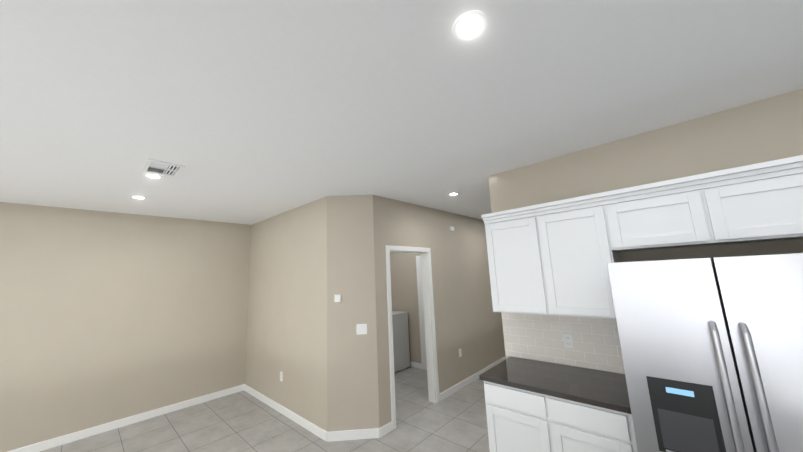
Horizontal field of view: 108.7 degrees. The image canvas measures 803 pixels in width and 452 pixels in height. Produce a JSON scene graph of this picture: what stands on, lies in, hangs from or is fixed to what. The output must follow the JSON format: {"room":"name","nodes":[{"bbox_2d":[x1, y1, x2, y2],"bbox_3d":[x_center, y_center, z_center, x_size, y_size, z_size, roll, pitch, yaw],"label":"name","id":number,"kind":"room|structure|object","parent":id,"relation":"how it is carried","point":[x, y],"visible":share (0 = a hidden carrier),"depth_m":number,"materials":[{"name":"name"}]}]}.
{"room":"kitchen","nodes":[
{"label":"kitchen","id":0,"kind":"room"},
{"bbox_2d":[0,202,250,451],"bbox_3d":[-4.712,1.057,2.773,0.120,2.740,6.270,-11,-13,41],"label":"wall","id":1,"kind":"structure","parent":0,"point":[106,317],"depth_m":3.72,"materials":[{"name":"beige paint"}]},
{"bbox_2d":[7,384,243,451],"bbox_3d":[-4.645,2.344,2.464,0.013,0.095,6.150,-11,-13,41],"label":"baseboard","id":2,"kind":"structure","parent":1,"relation":"attached to","point":[51,443],"depth_m":3.64,"materials":[{"name":"white wood"}]},
{"bbox_2d":[40,367,489,451],"bbox_3d":[-0.481,2.089,1.615,7.570,0.060,10.740,-11,-13,41],"label":"floor","id":3,"kind":"structure","parent":0,"point":[243,421],"depth_m":3.39,"materials":[{"name":"tile"}]},
{"bbox_2d":[392,311,409,372],"bbox_3d":[-0.369,2.192,5.482,0.680,1.020,0.782,-11,-13,41],"label":"washer","id":4,"kind":"object","parent":3,"relation":"on","point":[401,341],"visible":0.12,"depth_m":5.38,"materials":[{"name":"white metal"}]},
{"bbox_2d":[484,381,637,451],"bbox_3d":[1.810,1.502,1.598,2.549,0.885,0.628,-11,-13,41],"label":"base cabinet","id":5,"kind":"object","parent":3,"relation":"on","point":[520,420],"visible":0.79,"depth_m":1.95,"materials":[{"name":"white paint"}]},
{"bbox_2d":[479,357,630,413],"bbox_3d":[1.185,1.166,2.209,0.960,0.034,0.630,-11,-13,41],"label":"countertop","id":6,"kind":"structure","parent":5,"relation":"on","point":[603,389],"depth_m":2.06,"materials":[{"name":"grey stone"}]},
{"bbox_2d":[607,253,802,451],"bbox_3d":[1.771,1.034,1.416,0.920,1.750,0.938,-11,-13,41],"label":"refrigerator","id":7,"kind":"object","parent":3,"relation":"on","point":[712,353],"visible":1,"depth_m":1.28,"materials":[{"name":"grey metal"}]},
{"bbox_2d":[245,196,326,430],"bbox_3d":[-1.705,1.159,4.183,2.400,2.740,0.120,-11,-13,41],"label":"wall","id":8,"kind":"structure","parent":0,"point":[287,319],"depth_m":3.92,"materials":[{"name":"beige paint"}]},
{"bbox_2d":[243,384,328,441],"bbox_3d":[-1.674,2.452,3.901,2.381,0.095,0.015,-11,-13,41],"label":"baseboard","id":9,"kind":"structure","parent":8,"relation":"attached to","point":[306,424],"depth_m":3.64,"materials":[{"name":"white wood"}]},
{"bbox_2d":[327,195,388,431],"bbox_3d":[-0.533,0.982,3.454,0.672,2.740,0.191,-2,-10,-3],"label":"wall","id":10,"kind":"structure","parent":0,"point":[357,387],"depth_m":3.35,"materials":[{"name":"beige paint"}]},
{"bbox_2d":[334,294,340,301],"bbox_3d":[-0.745,0.844,3.360,0.075,0.085,0.022,-2,-10,-3],"label":"thermostat","id":11,"kind":"object","parent":10,"relation":"attached to","point":[337,298],"visible":1,"depth_m":3.35,"materials":[{"name":"white plastic"}]},
{"bbox_2d":[356,324,366,334],"bbox_3d":[-0.458,1.189,3.319,0.124,0.116,0.010,-2,-10,-3],"label":"light switch","id":12,"kind":"object","parent":10,"relation":"attached to","point":[361,329],"visible":1,"depth_m":3.32,"materials":[{"name":"white plastic"}]},
{"bbox_2d":[0,0,802,224],"bbox_3d":[-0.607,-0.679,2.084,7.570,0.080,10.740,-11,-13,41],"label":"ceiling","id":13,"kind":"structure","parent":0,"point":[249,112],"depth_m":1.59,"materials":[{"name":"white paint"}]},
{"bbox_2d":[130,196,146,198],"bbox_3d":[-2.992,-0.323,3.278,0.144,0.006,0.144,-11,-13,41],"label":"recessed light","id":14,"kind":"object","parent":13,"relation":"in","point":[138,197],"visible":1,"depth_m":3.27,"materials":[{"name":"white"}]},
{"bbox_2d":[143,173,162,178],"bbox_3d":[-2.295,-0.460,2.663,0.144,0.006,0.144,-11,-13,41],"label":"recessed light","id":15,"kind":"object","parent":13,"relation":"in","point":[152,176],"visible":0.98,"depth_m":2.66,"materials":[{"name":"white"}]},
{"bbox_2d":[142,159,184,176],"bbox_3d":[-2.062,-0.496,2.492,0.340,0.012,0.240,-11,-13,41],"label":"ceiling vent","id":16,"kind":"object","parent":13,"relation":"in","point":[162,168],"visible":1,"depth_m":2.48,"materials":[{"name":"white metal"}]},
{"bbox_2d":[452,11,487,40],"bbox_3d":[0.283,-0.826,1.195,0.144,0.006,0.144,-11,-13,41],"label":"recessed light","id":17,"kind":"object","parent":13,"relation":"in","point":[469,25],"visible":1,"depth_m":1.19,"materials":[{"name":"white"}]},
{"bbox_2d":[390,253,420,363],"bbox_3d":[0.306,1.317,5.654,2.000,2.740,0.120,-11,-13,41],"label":"wall","id":18,"kind":"structure","parent":0,"point":[404,289],"depth_m":5.74,"materials":[{"name":"beige paint"}]},
{"bbox_2d":[410,361,421,368],"bbox_3d":[0.379,2.602,5.331,1.840,0.095,0.013,-11,-13,41],"label":"baseboard","id":19,"kind":"structure","parent":18,"relation":"attached to","point":[412,364],"depth_m":5.42,"materials":[{"name":"white wood"}]},
{"bbox_2d":[416,255,423,369],"bbox_3d":[0.674,1.551,5.187,0.930,2.090,0.016,-11,-13,41],"label":"door frame","id":20,"kind":"structure","parent":18,"relation":"attached to","point":[418,257],"depth_m":5.47,"materials":[{"name":"white wood"}]},
{"bbox_2d":[418,259,426,370],"bbox_3d":[0.651,1.576,5.156,0.804,2.024,0.080,-11,-13,41],"label":"laundry door","id":21,"kind":"structure","parent":18,"relation":"in","point":[422,316],"depth_m":5.39,"materials":[{"name":"white paint"}]},
{"bbox_2d":[381,197,505,421],"bbox_3d":[1.044,1.157,4.907,0.120,2.740,3.800,-11,-13,41],"label":"wall","id":22,"kind":"structure","parent":0,"point":[468,321],"depth_m":4.60,"materials":[{"name":"beige paint"}]},
{"bbox_2d":[385,245,439,429],"bbox_3d":[0.117,1.335,3.828,0.136,2.112,0.924,-11,-13,41],"label":"door frame","id":23,"kind":"structure","parent":22,"relation":"attached to","point":[431,350],"depth_m":4.00,"materials":[{"name":"white wood"}]},
{"bbox_2d":[439,356,505,400],"bbox_3d":[1.468,2.493,4.982,0.013,0.095,2.808,-11,-13,41],"label":"baseboard","id":24,"kind":"structure","parent":22,"relation":"attached to","point":[465,382],"depth_m":4.46,"materials":[{"name":"white"}]},
{"bbox_2d":[488,89,802,373],"bbox_3d":[2.221,0.584,1.848,3.230,2.740,0.120,-11,-13,41],"label":"wall","id":25,"kind":"structure","parent":0,"point":[767,130],"depth_m":2.10,"materials":[{"name":"beige paint"}]},
{"bbox_2d":[501,313,624,373],"bbox_3d":[2.185,0.800,1.767,3.222,0.447,0.008,-11,-13,41],"label":"tile backsplash","id":26,"kind":"structure","parent":25,"relation":"attached to","point":[596,343],"depth_m":2.47,"materials":[{"name":"beige tile"}]},
{"bbox_2d":[563,333,573,348],"bbox_3d":[1.416,0.976,2.446,0.072,0.116,0.007,-11,-13,41],"label":"outlet","id":27,"kind":"object","parent":26,"relation":"attached to","point":[568,340],"visible":1,"depth_m":2.44,"materials":[{"name":"white plastic"}]},
{"bbox_2d":[481,155,802,318],"bbox_3d":[1.934,0.144,1.824,2.829,0.885,0.383,-11,-13,41],"label":"upper cabinet","id":28,"kind":"object","parent":25,"relation":"attached to","point":[552,258],"visible":1,"depth_m":2.03,"materials":[{"name":"white paint"}]}
]}

